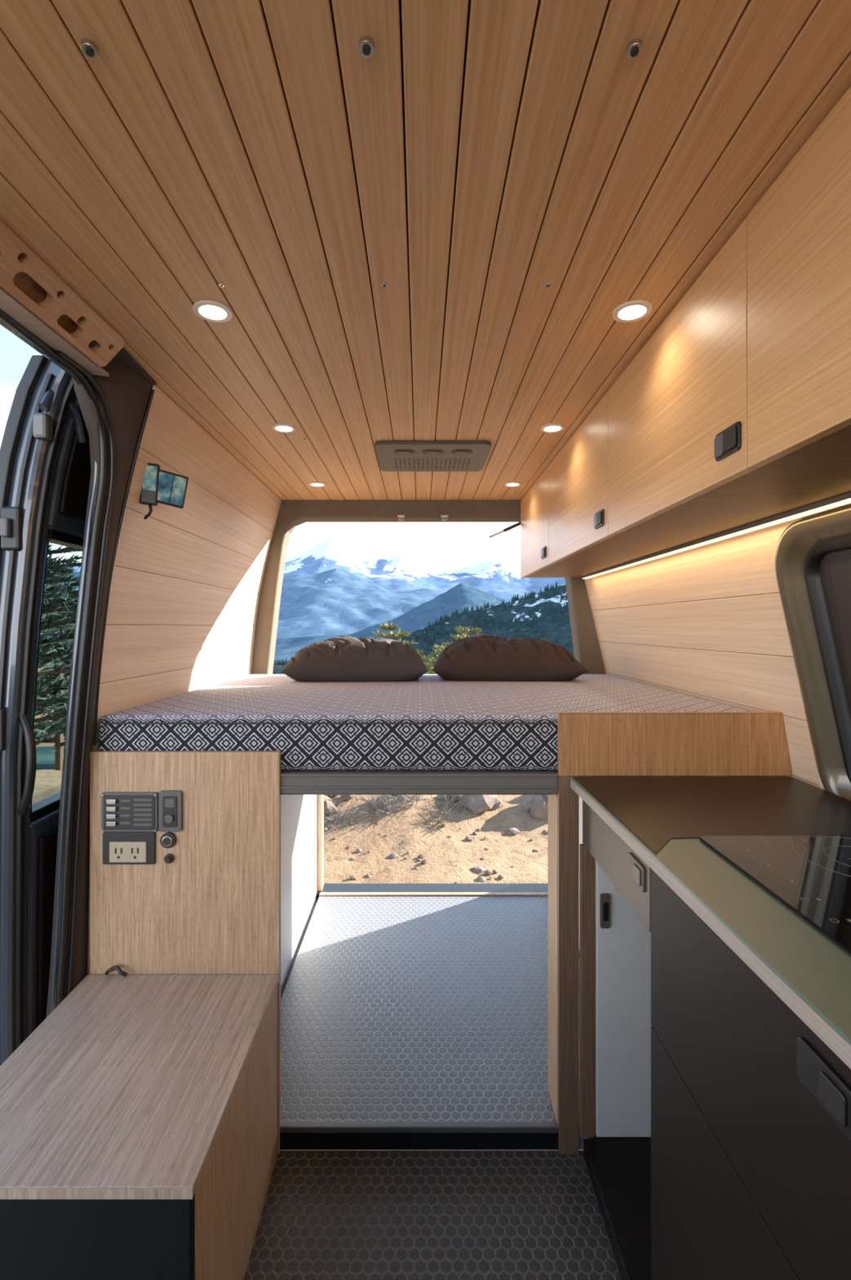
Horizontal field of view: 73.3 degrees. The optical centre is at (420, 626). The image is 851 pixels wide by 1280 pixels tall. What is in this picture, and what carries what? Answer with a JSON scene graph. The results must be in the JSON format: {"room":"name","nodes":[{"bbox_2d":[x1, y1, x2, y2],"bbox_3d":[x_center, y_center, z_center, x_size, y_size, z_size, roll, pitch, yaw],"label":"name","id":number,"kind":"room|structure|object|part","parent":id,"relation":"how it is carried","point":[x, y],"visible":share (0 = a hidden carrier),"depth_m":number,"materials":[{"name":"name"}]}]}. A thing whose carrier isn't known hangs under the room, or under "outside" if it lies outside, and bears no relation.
{"room":"vehicle interior","nodes":[
{"label":"vehicle interior","id":0,"kind":"room"},
{"bbox_2d":[58,427,91,521],"bbox_3d":[-0.867,-0.390,1.995,0.055,0.220,1.170,0,0,0],"label":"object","id":1,"kind":"object","parent":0,"point":[75,491],"depth_m":1.44,"materials":[{"name":"black"}]},
{"bbox_2d":[87,385,281,974],"bbox_3d":[-0.784,0.346,2.120,0.216,1.928,1.340,0,0,0],"label":"wall","id":2,"kind":"structure","parent":0,"point":[186,583],"depth_m":1.85,"materials":[{"name":"brown wood"}]},
{"bbox_2d":[36,827,57,1026],"bbox_3d":[-0.941,0.810,1.980,0.018,0.580,1.140,0,0,0],"label":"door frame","id":3,"kind":"structure","parent":2,"relation":"attached to","point":[47,843],"depth_m":1.42,"materials":[{"name":"black metal"}]},
{"bbox_2d":[0,220,153,1066],"bbox_3d":[-0.830,0.323,1.250,0.390,1.925,2.700,0,0,0],"label":"door frame","id":4,"kind":"structure","parent":2,"relation":"in","point":[37,306],"depth_m":1.36,"materials":[{"name":"black metal"}]},
{"bbox_2d":[0,707,4,751],"bbox_3d":[-0.974,0.235,1.308,0.043,0.100,0.016,0,0,0],"label":"latch plate","id":5,"kind":"object","parent":4,"relation":"attached to","point":[2,709],"visible":1,"depth_m":1.30,"materials":[{"name":"black metal"}]},
{"bbox_2d":[0,506,22,550],"bbox_3d":[-0.936,-0.225,1.308,0.043,0.100,0.016,0,0,0],"label":"latch plate","id":6,"kind":"object","parent":4,"relation":"attached to","point":[14,542],"visible":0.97,"depth_m":1.30,"materials":[{"name":"grey metal"}]},
{"bbox_2d":[0,517,10,537],"bbox_3d":[-0.939,-0.225,1.294,0.017,0.044,0.015,0,0,0],"label":"latch bolt","id":7,"kind":"object","parent":6,"relation":"in","point":[5,522],"depth_m":1.29,"materials":[{"name":"grey metal"}]},
{"bbox_2d":[0,355,47,559],"bbox_3d":[-0.946,0.315,1.308,0.178,1.870,0.015,0,0,0],"label":"flange","id":8,"kind":"object","parent":4,"relation":"attached to","point":[24,391],"visible":0.89,"depth_m":1.30,"materials":[{"name":"metal"}]},
{"bbox_2d":[0,373,53,754],"bbox_3d":[-0.912,0.310,1.311,0.139,1.780,0.010,0,0,0],"label":"channel","id":9,"kind":"object","parent":4,"relation":"attached to","point":[49,379],"visible":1,"depth_m":1.31,"materials":[{"name":"rubber"}]},
{"bbox_3d":[-0.792,-0.600,0.675,0.074,0.078,1.550,0,0,0],"label":"rail","id":10,"kind":"part","parent":4,"relation":"part of","materials":[{"name":"grey paint"}]},
{"bbox_3d":[-0.910,0.305,1.355,0.230,1.890,0.080,0,0,0],"label":"front stile","id":11,"kind":"part","parent":4,"relation":"part of","materials":[{"name":"black metal"}]},
{"bbox_3d":[-0.869,-0.460,1.315,0.033,0.060,0.030,0,0,0],"label":"hinge bracket","id":12,"kind":"part","parent":4,"relation":"part of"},
{"bbox_2d":[13,376,75,1050],"bbox_3d":[-0.876,0.325,1.343,0.152,1.850,0.017,0,0,0],"label":"seal","id":13,"kind":"object","parent":4,"relation":"attached to","point":[69,391],"visible":0.71,"depth_m":1.34,"materials":[{"name":"rubber"}]},
{"bbox_2d":[31,793,60,820],"bbox_3d":[-0.982,0.469,1.946,0.048,0.022,1.068,0,0,0],"label":"seal","id":14,"kind":"object","parent":4,"relation":"attached to","point":[38,810],"visible":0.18,"depth_m":1.47,"materials":[{"name":"rubber"}]},
{"bbox_3d":[-0.971,0.120,1.946,0.050,0.720,1.068,0,0,0],"label":"glass","id":15,"kind":"part","parent":4,"relation":"part of","materials":[{"name":"clear glass"}]},
{"bbox_3d":[-0.882,-0.440,1.998,0.176,0.400,1.205,0,0,0],"label":"top rail","id":16,"kind":"part","parent":4,"relation":"part of","materials":[{"name":"black metal"}]},
{"bbox_2d":[92,389,155,746],"bbox_3d":[-0.751,-0.150,1.446,0.157,0.901,0.008,0,0,0],"label":"piping","id":17,"kind":"object","parent":2,"relation":"attached to","point":[152,393],"depth_m":1.44,"materials":[{"name":"black rubber"}]},
{"bbox_2d":[111,346,156,385],"bbox_3d":[-0.703,-0.616,1.343,0.095,0.008,0.214,0,0,0],"label":"trim","id":18,"kind":"structure","parent":2,"relation":"attached to","point":[122,357],"depth_m":1.33,"materials":[{"name":"plastic"}]},
{"bbox_2d":[139,462,188,519],"bbox_3d":[-0.693,-0.363,1.546,0.122,0.151,0.034,0,0,-26],"label":"wall display","id":19,"kind":"object","parent":2,"relation":"attached to","point":[159,486],"visible":0.98,"depth_m":1.54,"materials":[{"name":"glass"}]},
{"bbox_2d":[397,451,411,453],"bbox_3d":[-0.055,-0.606,1.985,0.050,0.003,0.030,0,0,0],"label":"handle","id":20,"kind":"object","parent":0,"point":[398,452],"depth_m":1.98,"materials":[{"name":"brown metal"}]},
{"bbox_2d":[0,0,850,499],"bbox_3d":[0.056,-0.630,1.220,1.512,0.020,3.140,0,0,0],"label":"ceiling","id":21,"kind":"structure","parent":0,"point":[486,154],"depth_m":0.81,"materials":[{"name":"brown wood"}]},
{"bbox_2d":[192,300,232,322],"bbox_3d":[-0.407,-0.619,1.121,0.074,0.006,0.074,0,0,0],"label":"recessed light","id":22,"kind":"object","parent":21,"relation":"in","point":[212,311],"visible":1,"depth_m":1.12,"materials":[{"name":"beige plastic"}]},
{"bbox_2d":[198,305,226,319],"bbox_3d":[-0.407,-0.620,1.121,0.052,0.004,0.052,0,0,0],"label":"diffuser","id":23,"kind":"object","parent":22,"relation":"attached to","point":[205,312],"depth_m":1.12,"materials":[{"name":"beige plastic"}]},
{"bbox_2d":[271,423,296,432],"bbox_3d":[-0.424,-0.619,1.779,0.074,0.006,0.074,0,0,0],"label":"recessed light","id":24,"kind":"object","parent":21,"relation":"in","point":[282,428],"visible":1,"depth_m":1.77,"materials":[{"name":"beige plastic"}]},
{"bbox_2d":[275,426,293,431],"bbox_3d":[-0.424,-0.620,1.779,0.052,0.004,0.052,0,0,0],"label":"diffuser","id":25,"kind":"object","parent":24,"relation":"attached to","point":[278,428],"depth_m":1.78,"materials":[{"name":"beige plastic"}]},
{"bbox_2d":[309,481,326,487],"bbox_3d":[-0.446,-0.619,2.480,0.074,0.006,0.074,0,0,0],"label":"recessed light","id":26,"kind":"object","parent":21,"relation":"in","point":[317,484],"visible":1,"depth_m":2.48,"materials":[{"name":"beige plastic"}]},
{"bbox_2d":[311,483,323,486],"bbox_3d":[-0.446,-0.620,2.480,0.052,0.004,0.052,0,0,0],"label":"diffuser","id":27,"kind":"object","parent":26,"relation":"attached to","point":[313,484],"depth_m":2.48,"materials":[{"name":"beige plastic"}]},
{"bbox_2d":[80,35,643,439],"bbox_3d":[-0.073,-0.616,1.242,0.621,0.009,1.285,0,0,0],"label":"screws","id":28,"kind":"object","parent":21,"relation":"in","point":[366,45],"depth_m":0.61,"materials":[{"name":"black metal"}]},
{"bbox_2d":[374,440,491,471],"bbox_3d":[0.043,-0.613,2.070,0.395,0.013,0.340,0,0,0],"label":"ceiling vent","id":29,"kind":"object","parent":21,"relation":"attached to","point":[384,450],"depth_m":2.02,"materials":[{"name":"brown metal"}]},
{"bbox_3d":[-0.055,-0.608,1.985,0.075,0.002,0.055,0,0,0],"label":"knob","id":30,"kind":"part","parent":29,"relation":"part of","materials":[{"name":"plastic"}]},
{"bbox_2d":[394,458,471,469],"bbox_3d":[0.044,-0.608,2.132,0.277,0.001,0.133,0,0,0],"label":"perforations","id":31,"kind":"object","parent":29,"relation":"attached to","point":[394,459],"visible":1,"depth_m":2.12,"materials":[{"name":"black plastic"}]},
{"bbox_3d":[0.045,-0.608,1.985,0.075,0.002,0.055,0,0,0],"label":"knob","id":32,"kind":"part","parent":29,"relation":"part of","materials":[{"name":"plastic"}]},
{"bbox_3d":[0.145,-0.608,1.985,0.075,0.002,0.055,0,0,0],"label":"knob","id":33,"kind":"part","parent":29,"relation":"part of","materials":[{"name":"plastic"}]},
{"bbox_2d":[504,481,521,487],"bbox_3d":[0.402,-0.619,2.480,0.074,0.006,0.074,0,0,0],"label":"recessed light","id":34,"kind":"object","parent":21,"relation":"in","point":[513,484],"visible":1,"depth_m":2.48,"materials":[{"name":"beige plastic"}]},
{"bbox_2d":[506,483,519,486],"bbox_3d":[0.402,-0.620,2.480,0.052,0.004,0.052,0,0,0],"label":"diffuser","id":35,"kind":"object","parent":34,"relation":"attached to","point":[508,484],"depth_m":2.48,"materials":[{"name":"beige plastic"}]},
{"bbox_2d":[540,423,564,432],"bbox_3d":[0.412,-0.619,1.779,0.074,0.006,0.074,0,0,0],"label":"recessed light","id":36,"kind":"object","parent":21,"relation":"in","point":[551,428],"visible":1,"depth_m":1.77,"materials":[{"name":"beige plastic"}]},
{"bbox_2d":[544,426,561,431],"bbox_3d":[0.412,-0.620,1.779,0.052,0.004,0.052,0,0,0],"label":"diffuser","id":37,"kind":"object","parent":36,"relation":"attached to","point":[547,428],"depth_m":1.78,"materials":[{"name":"beige plastic"}]},
{"bbox_2d":[612,300,653,322],"bbox_3d":[0.416,-0.619,1.121,0.074,0.006,0.074,0,0,0],"label":"recessed light","id":38,"kind":"object","parent":21,"relation":"in","point":[634,310],"visible":1,"depth_m":1.12,"materials":[{"name":"beige plastic"}]},
{"bbox_2d":[618,305,646,319],"bbox_3d":[0.416,-0.620,1.121,0.052,0.004,0.052,0,0,0],"label":"diffuser","id":39,"kind":"object","parent":38,"relation":"attached to","point":[625,312],"depth_m":1.12,"materials":[{"name":"beige plastic"}]},
{"bbox_2d":[250,497,606,674],"bbox_3d":[0.000,0.350,2.845,2.000,2.100,0.110,0,0,0],"label":"window frame","id":40,"kind":"structure","parent":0,"point":[292,513],"depth_m":2.79,"materials":[{"name":"plastic"}]},
{"bbox_2d":[397,515,404,520],"bbox_3d":[-0.092,-0.529,2.775,0.036,0.031,0.031,0,0,0],"label":"hook","id":41,"kind":"object","parent":40,"relation":"attached to","point":[398,516],"visible":1,"depth_m":2.77,"materials":[{"name":"metal"}]},
{"bbox_2d":[440,515,448,520],"bbox_3d":[0.118,-0.529,2.775,0.036,0.031,0.031,0,0,0],"label":"hook","id":42,"kind":"object","parent":40,"relation":"attached to","point":[442,517],"visible":1,"depth_m":2.77,"materials":[{"name":"metal"}]},
{"bbox_2d":[244,1150,622,1279],"bbox_3d":[0.045,1.330,-0.075,1.830,0.040,3.010,0,0,0],"label":"floor","id":43,"kind":"structure","parent":0,"point":[326,1215],"depth_m":1.27,"materials":[{"name":"rubber"}]},
{"bbox_2d":[0,974,279,1279],"bbox_3d":[-0.588,1.086,1.148,0.476,0.448,0.540,0,0,0],"label":"storage bench","id":44,"kind":"object","parent":43,"relation":"on","point":[139,1117],"visible":1,"depth_m":1.04,"materials":[{"name":"brown wood"}]},
{"bbox_3d":[-0.589,1.095,0.894,0.466,0.429,0.018,0,0,0],"label":"panel","id":45,"kind":"part","parent":44,"relation":"part of","materials":[{"name":"black laminate"}]},
{"bbox_2d":[105,965,128,977],"bbox_3d":[-0.749,0.848,1.406,0.060,0.024,0.014,0,0,7],"label":"strap","id":46,"kind":"object","parent":44,"relation":"on","point":[117,968],"visible":1,"depth_m":1.40,"materials":[{"name":"black plastic"}]},
{"bbox_3d":[-0.364,1.095,1.161,0.020,0.429,0.514,0,0,0],"label":"panel","id":47,"kind":"part","parent":44,"relation":"part of","materials":[{"name":"brown wood"}]},
{"bbox_2d":[89,751,280,1153],"bbox_3d":[-0.586,0.810,1.420,0.472,0.999,0.032,0,0,0],"label":"partition panel","id":48,"kind":"object","parent":43,"relation":"on","point":[215,908],"depth_m":1.42,"materials":[{"name":"brown wood"}]},
{"bbox_2d":[102,831,155,864],"bbox_3d":[-0.722,0.548,1.415,0.130,0.080,0.009,0,0,0],"label":"power outlet","id":49,"kind":"object","parent":48,"relation":"attached to","point":[118,847],"visible":1,"depth_m":1.41,"materials":[{"name":"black plastic"}]},
{"bbox_3d":[-0.720,0.459,1.412,0.139,0.097,0.016,0,0,0],"label":"switch panel","id":50,"kind":"part","parent":48,"relation":"part of","materials":[{"name":"black plastic"}]},
{"bbox_2d":[160,831,176,848],"bbox_3d":[-0.625,0.528,1.413,0.039,0.039,0.014,0,0,0],"label":"socket","id":51,"kind":"object","parent":48,"relation":"attached to","point":[168,839],"visible":1,"depth_m":1.41,"materials":[{"name":"silver plastic"}]},
{"bbox_2d":[164,853,173,863],"bbox_3d":[-0.623,0.574,1.413,0.023,0.023,0.014,0,0,0],"label":"knob","id":52,"kind":"object","parent":48,"relation":"attached to","point":[169,858],"visible":1,"depth_m":1.41,"materials":[{"name":"black plastic"}]},
{"bbox_3d":[-0.619,0.473,1.412,0.020,0.020,0.016,0,0,0],"label":"knob","id":53,"kind":"part","parent":48,"relation":"part of","materials":[{"name":"grey plastic"}]},
{"bbox_3d":[-0.619,0.456,1.412,0.057,0.101,0.016,0,0,0],"label":"monitor panel","id":54,"kind":"part","parent":48,"relation":"part of","materials":[{"name":"black plastic"}]},
{"bbox_2d":[280,1133,558,1150],"bbox_3d":[-0.004,1.284,1.428,0.697,0.042,0.004,0,0,0],"label":"riser","id":55,"kind":"object","parent":43,"relation":"on","point":[288,1141],"visible":1,"depth_m":1.43,"materials":[{"name":"black laminate"}]},
{"bbox_2d":[97,674,791,1153],"bbox_3d":[0.050,0.761,2.080,1.750,1.097,1.320,0,0,0],"label":"platform bed","id":56,"kind":"object","parent":43,"relation":"on","point":[429,734],"visible":0.91,"depth_m":1.44,"materials":[{"name":"grey fabric"}]},
{"bbox_2d":[280,635,427,681],"bbox_3d":[-0.275,0.131,2.500,0.600,0.185,0.380,0,0,-3],"label":"pillow","id":57,"kind":"object","parent":56,"relation":"on","point":[341,658],"visible":1,"depth_m":2.33,"materials":[{"name":"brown fabric"}]},
{"bbox_3d":[0.039,0.295,2.091,1.722,0.141,1.298,0,0,0],"label":"mattress","id":58,"kind":"part","parent":56,"relation":"part of","materials":[{"name":"fabric"}]},
{"bbox_2d":[432,634,588,680],"bbox_3d":[0.375,0.128,2.520,0.640,0.192,0.380,0,0,2],"label":"pillow","id":59,"kind":"object","parent":56,"relation":"on","point":[482,657],"visible":1,"depth_m":2.35,"materials":[{"name":"brown fabric"}]},
{"bbox_3d":[0.369,0.841,1.480,0.052,0.938,0.120,0,0,0],"label":"post","id":60,"kind":"part","parent":56,"relation":"part of","materials":[{"name":"brown wood"}]},
{"bbox_3d":[0.635,0.294,1.432,0.579,0.155,0.016,0,0,0],"label":"panel","id":61,"kind":"part","parent":56,"relation":"part of","materials":[{"name":"brown wood"}]},
{"bbox_2d":[280,895,651,1149],"bbox_3d":[0.065,1.280,2.055,1.070,0.060,1.250,0,0,0],"label":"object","id":62,"kind":"structure","parent":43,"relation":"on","point":[394,1008],"depth_m":1.84,"materials":[{"name":"grey rubber"}]},
{"bbox_2d":[280,1121,558,1133],"bbox_3d":[-0.004,1.254,1.433,0.697,0.016,0.018,0,0,0],"label":"front nosing","id":63,"kind":"object","parent":62,"relation":"attached to","point":[286,1126],"visible":1,"depth_m":1.43,"materials":[{"name":"grey metal"}]},
{"bbox_2d":[316,883,547,902],"bbox_3d":[0.020,1.278,2.730,1.240,0.063,0.100,0,0,0],"label":"threshold","id":64,"kind":"object","parent":62,"relation":"attached to","point":[327,887],"visible":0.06,"depth_m":2.73,"materials":[{"name":"metal"}]},
{"bbox_2d":[319,892,547,895],"bbox_3d":[0.065,1.246,2.667,1.070,0.006,0.024,0,0,0],"label":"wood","id":65,"kind":"object","parent":62,"relation":"on","point":[321,893],"visible":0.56,"depth_m":2.66,"materials":[{"name":"brown wood"}]},
{"bbox_2d":[570,776,850,1279],"bbox_3d":[0.643,0.837,0.664,0.543,0.936,1.528,0,0,0],"label":"kitchen cabinet","id":66,"kind":"object","parent":43,"relation":"on","point":[715,1018],"depth_m":0.85,"materials":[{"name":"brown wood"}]},
{"bbox_3d":[0.656,0.901,1.420,0.518,0.722,0.016,0,0,0],"label":"niche door","id":67,"kind":"part","parent":66,"relation":"part of","materials":[{"name":"metal"}]},
{"bbox_3d":[0.411,0.469,1.208,0.018,0.133,0.416,0,0,0],"label":"drawer","id":68,"kind":"part","parent":66,"relation":"part of","materials":[{"name":"beige laminate"}]},
{"bbox_3d":[0.400,0.452,1.055,0.005,0.046,0.075,0,0,0],"label":"latch plate","id":69,"kind":"part","parent":66,"relation":"part of","materials":[{"name":"metal"}]},
{"bbox_3d":[0.411,1.000,0.448,0.018,0.610,1.096,0,0,0],"label":"drawer","id":70,"kind":"part","parent":66,"relation":"part of","materials":[{"name":"grey laminate"}]},
{"bbox_3d":[0.411,0.547,0.448,0.018,0.291,1.096,0,0,0],"label":"drawer","id":71,"kind":"part","parent":66,"relation":"part of","materials":[{"name":"grey laminate"}]},
{"bbox_2d":[699,835,850,954],"bbox_3d":[0.700,0.367,0.700,0.430,0.005,0.600,0,0,0],"label":"induction cooktop","id":72,"kind":"object","parent":66,"relation":"in","point":[811,875],"visible":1,"depth_m":0.86,"materials":[{"name":"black glass"}]},
{"bbox_3d":[0.400,0.452,0.560,0.005,0.046,0.085,0,0,0],"label":"latch plate","id":73,"kind":"part","parent":66,"relation":"part of","materials":[{"name":"black plastic"}]},
{"bbox_2d":[426,451,440,453],"bbox_3d":[0.045,-0.606,1.985,0.050,0.003,0.030,0,0,0],"label":"handle","id":74,"kind":"object","parent":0,"point":[427,452],"depth_m":1.98,"materials":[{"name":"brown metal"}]},
{"bbox_2d":[454,451,469,453],"bbox_3d":[0.145,-0.606,1.985,0.050,0.003,0.030,0,0,0],"label":"handle","id":75,"kind":"object","parent":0,"point":[456,452],"depth_m":1.98,"materials":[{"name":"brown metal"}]},
{"bbox_2d":[573,777,850,853],"bbox_3d":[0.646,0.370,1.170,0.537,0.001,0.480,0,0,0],"label":"countertop","id":76,"kind":"structure","parent":0,"point":[659,815],"depth_m":1.16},
{"bbox_2d":[584,502,850,788],"bbox_3d":[0.836,0.346,0.595,0.272,1.928,4.390,0,0,0],"label":"wall","id":77,"kind":"structure","parent":0,"point":[708,622],"depth_m":1.67,"materials":[{"name":"brown wood"}]},
{"bbox_2d":[520,86,850,578],"bbox_3d":[0.633,-0.422,1.404,0.304,0.392,2.768,0,0,0],"label":"upper cabinet","id":78,"kind":"object","parent":77,"relation":"attached to","point":[733,419],"visible":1,"depth_m":0.94,"materials":[{"name":"brown wood"}]},
{"bbox_2d":[489,521,520,537],"bbox_3d":[0.421,-0.477,2.800,0.165,0.083,0.016,0,0,0],"label":"gas strut","id":79,"kind":"object","parent":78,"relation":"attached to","point":[517,524],"visible":0.94,"depth_m":2.79,"materials":[{"name":"metal"}]},
{"bbox_3d":[0.380,-0.458,2.800,0.084,0.044,0.010,0,0,0],"label":"rod","id":80,"kind":"part","parent":79,"relation":"part of","materials":[{"name":"metal"}]},
{"bbox_3d":[0.499,-0.427,2.485,0.018,0.378,0.607,0,0,0],"label":"door","id":81,"kind":"part","parent":78,"relation":"part of","materials":[{"name":"brown wood"}]},
{"bbox_3d":[0.487,-0.293,2.255,0.005,0.044,0.070,0,0,0],"label":"plate","id":82,"kind":"part","parent":78,"relation":"part of","materials":[{"name":"black plastic"}]},
{"bbox_3d":[0.499,-0.427,1.835,0.018,0.378,0.688,0,0,0],"label":"door","id":83,"kind":"part","parent":78,"relation":"part of","materials":[{"name":"brown wood"}]},
{"bbox_3d":[0.484,-0.293,1.575,0.002,0.034,0.026,0,0,0],"label":"lever","id":84,"kind":"part","parent":78,"relation":"part of","materials":[{"name":"grey metal"}]},
{"bbox_3d":[0.487,-0.293,1.555,0.005,0.044,0.070,0,0,0],"label":"plate","id":85,"kind":"part","parent":78,"relation":"part of","materials":[{"name":"black plastic"}]},
{"bbox_3d":[0.499,-0.427,1.173,0.018,0.378,0.631,0,0,0],"label":"door","id":86,"kind":"part","parent":78,"relation":"part of","materials":[{"name":"brown wood"}]},
{"bbox_3d":[0.773,-0.234,1.500,0.023,0.012,2.400,0,0,0],"label":"light rail","id":87,"kind":"part","parent":78,"relation":"part of","materials":[{"name":"beige wood"}]},
{"bbox_3d":[0.484,-0.293,0.925,0.002,0.034,0.026,0,0,0],"label":"lever","id":88,"kind":"part","parent":78,"relation":"part of","materials":[{"name":"grey plastic"}]},
{"bbox_3d":[0.487,-0.293,0.905,0.005,0.044,0.070,0,0,0],"label":"plate","id":89,"kind":"part","parent":78,"relation":"part of","materials":[{"name":"black plastic"}]},
{"bbox_3d":[0.499,-0.427,0.438,0.018,0.378,0.836,0,0,0],"label":"door","id":90,"kind":"part","parent":78,"relation":"part of","materials":[{"name":"brown wood"}]},
{"bbox_2d":[767,517,826,791],"bbox_3d":[0.865,0.098,1.260,0.129,0.669,0.121,0,0,0],"label":"trim","id":91,"kind":"structure","parent":77,"relation":"attached to","point":[775,531],"depth_m":1.30,"materials":[{"name":"brown wood"}]},
{"bbox_2d":[775,505,850,800],"bbox_3d":[0.880,0.102,0.800,0.168,0.657,1.040,0,0,0],"label":"frame","id":92,"kind":"object","parent":77,"relation":"attached to","point":[794,544],"visible":0.86,"depth_m":1.28,"materials":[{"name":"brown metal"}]},
{"bbox_2d":[804,537,850,782],"bbox_3d":[0.908,0.102,0.800,0.141,0.551,0.934,0,0,0],"label":"gasket","id":93,"kind":"object","parent":77,"relation":"attached to","point":[814,558],"visible":1,"depth_m":1.25,"materials":[{"name":"rubber"}]},
{"bbox_2d":[820,549,850,718],"bbox_3d":[0.918,0.102,0.800,0.113,0.537,0.920,0,0,0],"label":"window","id":94,"kind":"structure","parent":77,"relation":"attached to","point":[835,567],"depth_m":1.22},
{"label":"outside","id":95,"kind":"structure","parent":0,"visible":0},
{"bbox_2d":[324,795,547,883],"bbox_3d":[0.000,8.149,23.000,100.000,12.938,64.000,0,0,0],"label":"ground","id":96,"kind":"structure","parent":95,"point":[421,836],"depth_m":5.09,"materials":[{"name":"beige sand"}]},
{"bbox_2d":[371,621,431,673],"bbox_3d":[-0.667,1.751,14.938,2.903,3.897,3.384,0,0,0],"label":"pine tree","id":97,"kind":"object","parent":96,"relation":"on","point":[386,626],"visible":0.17,"depth_m":14.86,"materials":[{"name":"green plant"}]},
{"bbox_2d":[416,648,435,674],"bbox_3d":[-0.163,2.330,16.402,2.945,3.492,2.791,0,0,0],"label":"pine tree","id":98,"kind":"object","parent":96,"relation":"on","point":[424,658],"visible":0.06,"depth_m":16.46,"materials":[{"name":"green plant"}]},
{"bbox_2d":[324,795,547,883],"bbox_3d":[0.513,1.774,5.280,9.032,0.592,4.023,0,0,0],"label":"rocks","id":99,"kind":"object","parent":96,"relation":"on","point":[537,805],"visible":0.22,"depth_m":5.71,"materials":[{"name":"stone"}]},
{"bbox_2d":[426,643,445,674],"bbox_3d":[0.815,2.440,17.994,2.944,3.924,2.782,0,0,0],"label":"pine tree","id":100,"kind":"object","parent":96,"relation":"on","point":[436,655],"visible":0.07,"depth_m":17.92,"materials":[{"name":"green plant"}]},
{"bbox_2d":[428,626,483,674],"bbox_3d":[1.262,1.911,16.034,2.839,3.946,3.174,0,0,-41],"label":"pine tree","id":101,"kind":"object","parent":96,"relation":"on","point":[465,630],"visible":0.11,"depth_m":15.95,"materials":[{"name":"green plant"}]},
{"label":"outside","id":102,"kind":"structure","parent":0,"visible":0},
{"bbox_2d":[272,538,574,674],"bbox_3d":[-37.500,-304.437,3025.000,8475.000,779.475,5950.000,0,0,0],"label":"landscape","id":103,"kind":"structure","parent":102,"point":[329,590],"depth_m":2085.54,"materials":[{"name":"soil"}]},
{"bbox_2d":[276,568,444,639],"bbox_3d":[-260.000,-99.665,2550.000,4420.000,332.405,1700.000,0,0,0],"label":"range","id":104,"kind":"object","parent":103,"relation":"in","point":[334,602],"depth_m":2206.53,"materials":[{"name":"blue stone"}]},
{"bbox_2d":[283,538,566,601],"bbox_3d":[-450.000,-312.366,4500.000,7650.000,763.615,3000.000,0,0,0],"label":"range","id":105,"kind":"object","parent":103,"relation":"in","point":[501,579],"depth_m":4178.08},
{"bbox_3d":[0.050,1.390,2.125,1.700,0.060,1.250,0,0,0],"label":"panel","id":106,"kind":"object","parent":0,"visible":0},
{"bbox_2d":[280,795,324,998],"bbox_3d":[-0.633,0.870,2.147,0.334,0.870,1.225,0,0,0],"label":"panel","id":107,"kind":"object","parent":106,"relation":"on","point":[302,816],"visible":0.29,"depth_m":2.27,"materials":[{"name":"white paint"}]},
{"bbox_2d":[579,796,583,844],"bbox_3d":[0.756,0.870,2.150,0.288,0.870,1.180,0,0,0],"label":"trim strip","id":108,"kind":"object","parent":106,"relation":"on","point":[580,798],"visible":0.02,"depth_m":2.21,"materials":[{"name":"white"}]}
]}

